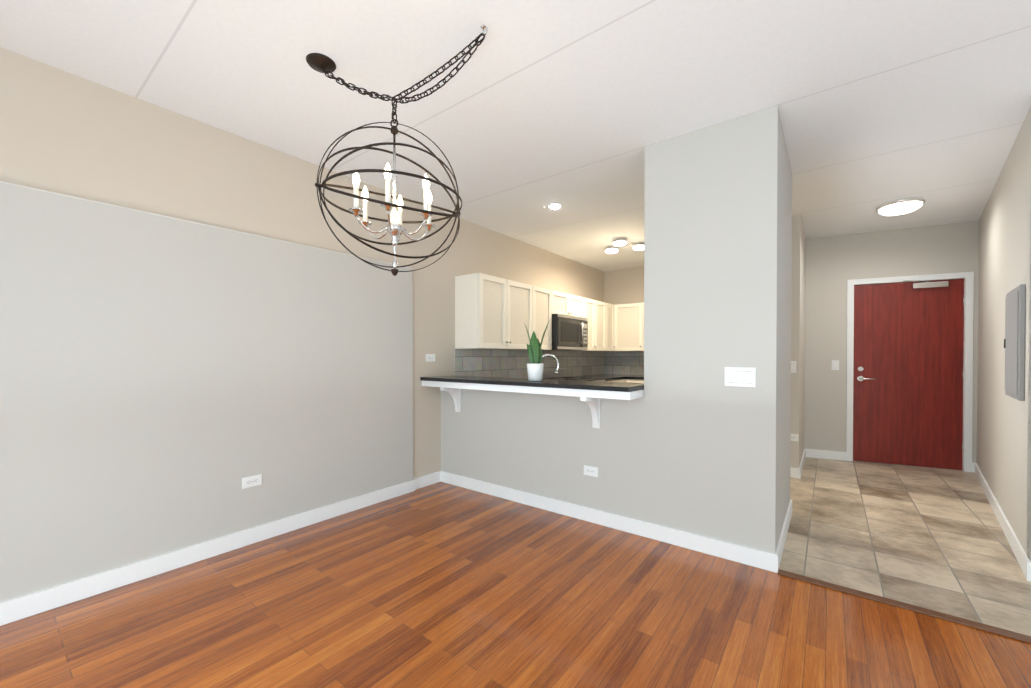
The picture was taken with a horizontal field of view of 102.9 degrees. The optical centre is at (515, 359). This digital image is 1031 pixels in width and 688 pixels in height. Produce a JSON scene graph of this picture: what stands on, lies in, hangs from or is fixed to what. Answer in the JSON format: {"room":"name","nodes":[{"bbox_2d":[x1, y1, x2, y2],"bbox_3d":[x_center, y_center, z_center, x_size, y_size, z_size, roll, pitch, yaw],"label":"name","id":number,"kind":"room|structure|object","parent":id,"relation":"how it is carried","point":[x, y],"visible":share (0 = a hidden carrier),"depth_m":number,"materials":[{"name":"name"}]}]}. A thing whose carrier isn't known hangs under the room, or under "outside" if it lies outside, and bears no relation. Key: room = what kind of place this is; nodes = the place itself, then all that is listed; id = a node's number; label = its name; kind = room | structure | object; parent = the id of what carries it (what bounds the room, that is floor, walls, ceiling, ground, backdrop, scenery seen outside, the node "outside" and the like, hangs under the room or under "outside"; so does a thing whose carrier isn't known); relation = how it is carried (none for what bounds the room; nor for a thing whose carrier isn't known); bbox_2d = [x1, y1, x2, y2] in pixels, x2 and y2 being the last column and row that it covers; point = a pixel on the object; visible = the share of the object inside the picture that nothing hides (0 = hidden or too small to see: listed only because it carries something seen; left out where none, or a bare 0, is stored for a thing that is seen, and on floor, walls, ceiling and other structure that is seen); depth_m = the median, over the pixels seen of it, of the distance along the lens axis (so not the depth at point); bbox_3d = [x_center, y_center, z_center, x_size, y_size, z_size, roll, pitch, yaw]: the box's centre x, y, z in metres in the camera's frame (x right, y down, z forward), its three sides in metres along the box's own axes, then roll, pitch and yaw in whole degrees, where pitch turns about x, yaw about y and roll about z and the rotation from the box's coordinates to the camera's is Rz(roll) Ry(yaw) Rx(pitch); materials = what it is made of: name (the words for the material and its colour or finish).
{"room":"dining room","nodes":[
{"label":"dining room","id":0,"kind":"room"},
{"bbox_2d":[0,47,603,602],"bbox_3d":[-1.511,-0.116,2.987,0.122,2.600,9.900,0,1,37],"label":"wall","id":1,"kind":"structure","parent":0,"point":[167,384],"depth_m":2.38,"materials":[{"name":"grey paint"}]},
{"bbox_2d":[0,181,412,268],"bbox_3d":[-2.700,-0.790,1.343,0.024,0.007,5.851,0,1,37],"label":"wall trim","id":2,"kind":"structure","parent":1,"relation":"on","point":[178,219],"depth_m":2.31,"materials":[{"name":"grey paint"}]},
{"bbox_2d":[0,471,443,625],"bbox_3d":[-2.584,1.146,1.501,0.036,0.099,6.180,0,1,37],"label":"baseboard","id":3,"kind":"structure","parent":1,"relation":"attached to","point":[21,607],"depth_m":2.35,"materials":[{"name":"white wood"}]},
{"bbox_2d":[242,474,261,488],"bbox_3d":[-1.696,0.787,2.645,0.008,0.070,0.114,0,1,37],"label":"outlet","id":4,"kind":"object","parent":1,"relation":"attached to","point":[252,481],"visible":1,"depth_m":2.64,"materials":[{"name":"white plastic"}]},
{"bbox_2d":[426,354,434,361],"bbox_3d":[-0.796,-0.013,3.851,0.008,0.070,0.114,0,1,37],"label":"outlet","id":5,"kind":"object","parent":1,"relation":"attached to","point":[430,357],"visible":1,"depth_m":3.85,"materials":[{"name":"white plastic"}]},
{"bbox_2d":[455,273,538,349],"bbox_3d":[-0.188,-0.468,4.374,0.330,0.720,0.935,0,1,37],"label":"upper cabinet","id":6,"kind":"object","parent":1,"relation":"attached to","point":[492,312],"depth_m":4.10,"materials":[{"name":"white wood"}]},
{"bbox_2d":[454,349,605,377],"bbox_3d":[0.432,0.068,5.455,0.011,0.366,3.420,0,1,37],"label":"backsplash","id":7,"kind":"structure","parent":1,"relation":"attached to","point":[492,363],"depth_m":4.88,"materials":[{"name":"grey tile"}]},
{"bbox_2d":[519,287,554,349],"bbox_3d":[0.167,-0.472,4.838,0.330,0.720,0.455,0,1,37],"label":"upper cabinet","id":8,"kind":"object","parent":1,"relation":"attached to","point":[546,296],"depth_m":4.85,"materials":[{"name":"white wood"}]},
{"bbox_2d":[555,291,586,317],"bbox_3d":[0.548,-0.694,5.335,0.330,0.285,0.800,0,1,37],"label":"upper cabinet","id":9,"kind":"object","parent":1,"relation":"attached to","point":[565,304],"depth_m":5.27,"materials":[{"name":"white wood"}]},
{"bbox_2d":[552,314,587,349],"bbox_3d":[0.595,-0.334,5.303,0.446,0.427,0.770,0,1,37],"label":"microwave","id":10,"kind":"object","parent":9,"relation":"attached to","point":[569,332],"visible":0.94,"depth_m":5.10,"materials":[{"name":"black metal"}]},
{"bbox_2d":[563,298,606,350],"bbox_3d":[1.021,-0.481,5.954,0.330,0.720,0.755,0,1,37],"label":"upper cabinet","id":11,"kind":"object","parent":1,"relation":"attached to","point":[596,310],"depth_m":5.83,"materials":[{"name":"white wood"}]},
{"bbox_2d":[603,303,614,350],"bbox_3d":[1.315,-0.484,6.297,0.382,0.720,0.367,0,1,37],"label":"upper cabinet","id":12,"kind":"object","parent":1,"relation":"attached to","point":[609,321],"depth_m":6.24,"materials":[{"name":"white wood"}]},
{"bbox_2d":[0,482,1030,687],"bbox_3d":[0.136,1.240,-0.591,7.100,0.050,6.200,0,1,37],"label":"floor","id":13,"kind":"structure","parent":0,"point":[441,585],"depth_m":1.86,"materials":[{"name":"brown wood"}]},
{"bbox_2d":[778,569,1030,642],"bbox_3d":[3.143,1.196,1.009,4.226,0.008,0.055,0,1,37],"label":"threshold strip","id":14,"kind":"object","parent":13,"relation":"on","point":[970,623],"depth_m":1.96,"materials":[{"name":"brown wood"}]},
{"bbox_2d":[0,0,1030,271],"bbox_3d":[1.351,-1.449,0.975,7.100,0.100,10.200,0,1,37],"label":"ceiling","id":15,"kind":"structure","parent":0,"point":[526,114],"depth_m":2.12,"materials":[{"name":"white paint"}]},
{"bbox_2d":[306,25,486,275],"bbox_3d":[-0.545,-0.892,1.864,0.842,1.026,0.619,0,1,37],"label":"chandelier","id":16,"kind":"object","parent":15,"relation":"hanging from","point":[321,63],"visible":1,"depth_m":1.84,"materials":[{"name":"brown metal"}]},
{"bbox_2d":[547,203,563,208],"bbox_3d":[0.368,-1.408,3.805,0.156,0.030,0.156,0,1,37],"label":"recessed light","id":17,"kind":"object","parent":15,"relation":"in","point":[555,205],"visible":1,"depth_m":3.78,"materials":[{"name":"white glass"}]},
{"bbox_2d":[604,240,643,253],"bbox_3d":[1.299,-1.396,5.051,0.525,0.073,0.510,0,1,37],"label":"kitchen ceiling light","id":18,"kind":"object","parent":15,"relation":"attached to","point":[618,243],"visible":0.92,"depth_m":5.02,"materials":[{"name":"white glass"}]},
{"bbox_2d":[876,197,925,215],"bbox_3d":[3.520,-1.379,3.761,0.336,0.085,0.336,0,1,37],"label":"light","id":19,"kind":"object","parent":15,"relation":"attached to","point":[900,206],"visible":1,"depth_m":3.68,"materials":[{"name":"white glass"}]},
{"bbox_2d":[441,389,643,520],"bbox_3d":[0.106,0.715,3.406,1.990,0.930,0.120,0,1,37],"label":"wall","id":20,"kind":"structure","parent":0,"point":[549,446],"depth_m":3.20,"materials":[{"name":"grey paint"}]},
{"bbox_2d":[420,375,643,428],"bbox_3d":[0.045,0.329,3.324,1.984,0.323,0.430,0,1,37],"label":"bar","id":21,"kind":"object","parent":20,"relation":"on","point":[591,394],"visible":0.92,"depth_m":3.00,"materials":[{"name":"white paint"}]},
{"bbox_2d":[524,322,548,380],"bbox_3d":[0.148,-0.070,3.179,0.200,0.472,0.136,0,1,37],"label":"snake plant","id":22,"kind":"object","parent":21,"relation":"on","point":[535,367],"visible":1,"depth_m":3.14,"materials":[{"name":"green plant"}]},
{"bbox_2d":[584,465,597,476],"bbox_3d":[0.547,0.814,2.988,0.114,0.070,0.008,0,1,37],"label":"outlet","id":23,"kind":"object","parent":20,"relation":"attached to","point":[590,471],"visible":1,"depth_m":2.99,"materials":[{"name":"white plastic"}]},
{"bbox_2d":[440,471,782,572],"bbox_3d":[0.381,1.132,3.115,2.724,0.099,0.014,0,1,37],"label":"baseboard","id":24,"kind":"structure","parent":20,"relation":"attached to","point":[753,557],"depth_m":2.78,"materials":[{"name":"white wood"}]},
{"bbox_2d":[542,354,558,373],"bbox_3d":[0.263,0.110,3.615,0.195,0.315,0.164,0,1,37],"label":"faucet","id":25,"kind":"object","parent":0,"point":[555,358],"visible":0.44,"depth_m":3.60,"materials":[{"name":"silver metal"}]},
{"bbox_2d":[604,267,643,374],"bbox_3d":[2.585,-0.142,6.023,2.740,2.600,0.100,0,1,37],"label":"wall","id":26,"kind":"structure","parent":0,"point":[623,286],"depth_m":6.59,"materials":[{"name":"beige paint"}]},
{"bbox_2d":[606,351,643,374],"bbox_3d":[2.513,0.063,6.009,2.585,0.366,0.011,0,1,37],"label":"backsplash","id":27,"kind":"structure","parent":26,"relation":"attached to","point":[623,362],"depth_m":6.58,"materials":[{"name":"grey tile"}]},
{"bbox_2d":[615,302,643,350],"bbox_3d":[1.803,-0.484,6.311,0.524,0.720,0.383,0,1,37],"label":"upper cabinet","id":28,"kind":"object","parent":26,"relation":"attached to","point":[629,318],"depth_m":6.21,"materials":[{"name":"white wood"}]},
{"bbox_2d":[644,105,804,553],"bbox_3d":[2.251,-0.124,3.949,0.750,2.600,3.600,0,1,37],"label":"wall","id":29,"kind":"structure","parent":0,"point":[717,244],"depth_m":2.51,"materials":[{"name":"grey paint"}]},
{"bbox_2d":[724,367,755,386],"bbox_3d":[1.309,0.104,2.398,0.162,0.114,0.009,0,1,37],"label":"light switch","id":30,"kind":"object","parent":29,"relation":"attached to","point":[739,376],"visible":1,"depth_m":2.40,"materials":[{"name":"white plastic"}]},
{"bbox_2d":[776,499,791,551],"bbox_3d":[1.805,1.136,2.746,0.014,0.099,1.070,0,1,37],"label":"baseboard","id":31,"kind":"structure","parent":29,"relation":"attached to","point":[780,547],"depth_m":2.68,"materials":[{"name":"white wood"}]},
{"bbox_2d":[791,361,795,372],"bbox_3d":[2.741,0.075,4.073,0.070,0.114,0.009,0,1,37],"label":"light switch","id":32,"kind":"object","parent":29,"relation":"attached to","point":[793,366],"visible":0.54,"depth_m":4.06,"materials":[{"name":"white plastic"}]},
{"bbox_2d":[791,434,798,440],"bbox_3d":[2.741,0.775,4.079,0.114,0.070,0.008,0,1,37],"label":"outlet","id":33,"kind":"object","parent":29,"relation":"attached to","point":[794,437],"visible":0.54,"depth_m":4.06,"materials":[{"name":"white plastic"}]},
{"bbox_2d":[796,448,807,478],"bbox_3d":[3.122,1.121,4.468,0.014,0.099,1.094,0,1,37],"label":"baseboard","id":34,"kind":"structure","parent":29,"relation":"attached to","point":[805,453],"depth_m":4.27,"materials":[{"name":"white wood"}]},
{"bbox_2d":[804,221,978,462],"bbox_3d":[4.162,-0.130,4.620,1.673,2.600,0.120,0,1,27],"label":"wall","id":35,"kind":"structure","parent":0,"point":[833,264],"depth_m":4.74,"materials":[{"name":"grey paint"}]},
{"bbox_2d":[808,449,847,460],"bbox_3d":[3.641,1.118,4.807,0.389,0.099,0.103,0,1,37],"label":"baseboard","id":36,"kind":"structure","parent":35,"relation":"attached to","point":[812,453],"depth_m":4.80,"materials":[{"name":"white wood"}]},
{"bbox_2d":[832,360,838,369],"bbox_3d":[3.715,0.069,4.771,0.070,0.114,0.009,0,1,27],"label":"light switch","id":37,"kind":"object","parent":35,"relation":"attached to","point":[835,364],"visible":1,"depth_m":4.77,"materials":[{"name":"white plastic"}]},
{"bbox_2d":[853,279,964,469],"bbox_3d":[4.280,0.156,4.507,0.912,2.013,0.265,0,1,37],"label":"entry door","id":38,"kind":"structure","parent":35,"relation":"in","point":[908,375],"depth_m":4.49,"materials":[{"name":"red wood"}]},
{"bbox_2d":[846,272,973,471],"bbox_3d":[4.297,0.130,4.537,1.040,2.079,0.112,0,1,27],"label":"door frame","id":39,"kind":"structure","parent":35,"relation":"attached to","point":[968,277],"depth_m":4.31,"materials":[{"name":"white wood"}]},
{"bbox_2d":[779,457,1030,635],"bbox_3d":[3.235,1.205,3.460,7.100,0.050,4.000,0,1,37],"label":"floor","id":40,"kind":"structure","parent":0,"point":[931,538],"depth_m":2.69,"materials":[{"name":"beige tile"}]},
{"bbox_2d":[543,368,604,381],"bbox_3d":[0.702,0.644,5.229,0.699,1.038,0.760,0,1,37],"label":"sink","id":41,"kind":"object","parent":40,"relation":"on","point":[549,373],"visible":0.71,"depth_m":5.33,"materials":[{"name":"silver metal"}]},
{"bbox_2d":[611,378,618,381],"bbox_3d":[1.044,0.724,5.733,0.630,0.868,0.395,0,1,37],"label":"base cabinet","id":42,"kind":"object","parent":40,"relation":"on","point":[612,379],"depth_m":5.64,"materials":[{"name":"white wood"}]},
{"bbox_2d":[623,378,643,382],"bbox_3d":[1.956,0.722,6.003,0.535,0.868,0.683,0,1,37],"label":"base cabinet","id":43,"kind":"object","parent":40,"relation":"on","point":[626,378],"depth_m":5.85,"materials":[{"name":"beige wood"}]},
{"bbox_2d":[575,374,626,381],"bbox_3d":[1.320,0.266,6.092,0.628,0.038,1.308,0,1,37],"label":"countertop","id":44,"kind":"structure","parent":43,"relation":"on","point":[607,377],"depth_m":5.93,"materials":[{"name":"black stone"}]},
{"bbox_2d":[627,375,643,377],"bbox_3d":[2.561,0.270,5.571,1.976,0.038,0.628,0,1,37],"label":"countertop","id":45,"kind":"structure","parent":43,"relation":"on","point":[628,376],"depth_m":5.93,"materials":[{"name":"black stone"}]},
{"bbox_2d":[976,106,1030,559],"bbox_3d":[3.858,-0.118,3.223,0.120,2.600,2.987,0,1,44],"label":"wall","id":46,"kind":"structure","parent":0,"point":[1004,269],"depth_m":2.92,"materials":[{"name":"beige paint"}]},
{"bbox_2d":[970,463,1030,581],"bbox_3d":[3.762,1.131,3.231,0.368,0.099,2.866,0,1,37],"label":"baseboard","id":47,"kind":"structure","parent":46,"relation":"attached to","point":[1023,560],"depth_m":2.75,"materials":[{"name":"white wood"}]},
{"bbox_2d":[1004,284,1025,400],"bbox_3d":[3.090,-0.097,2.550,0.033,0.670,0.520,0,1,44],"label":"panel","id":48,"kind":"object","parent":46,"relation":"attached to","point":[1014,339],"visible":1,"depth_m":2.43,"materials":[{"name":"grey metal"}]},
{"bbox_2d":[1027,190,1030,561],"bbox_3d":[3.987,-0.100,1.083,3.300,2.600,0.120,0,1,44],"label":"wall","id":49,"kind":"structure","parent":0,"point":[1029,512],"depth_m":2.26,"materials":[{"name":"white paint"}]}
]}

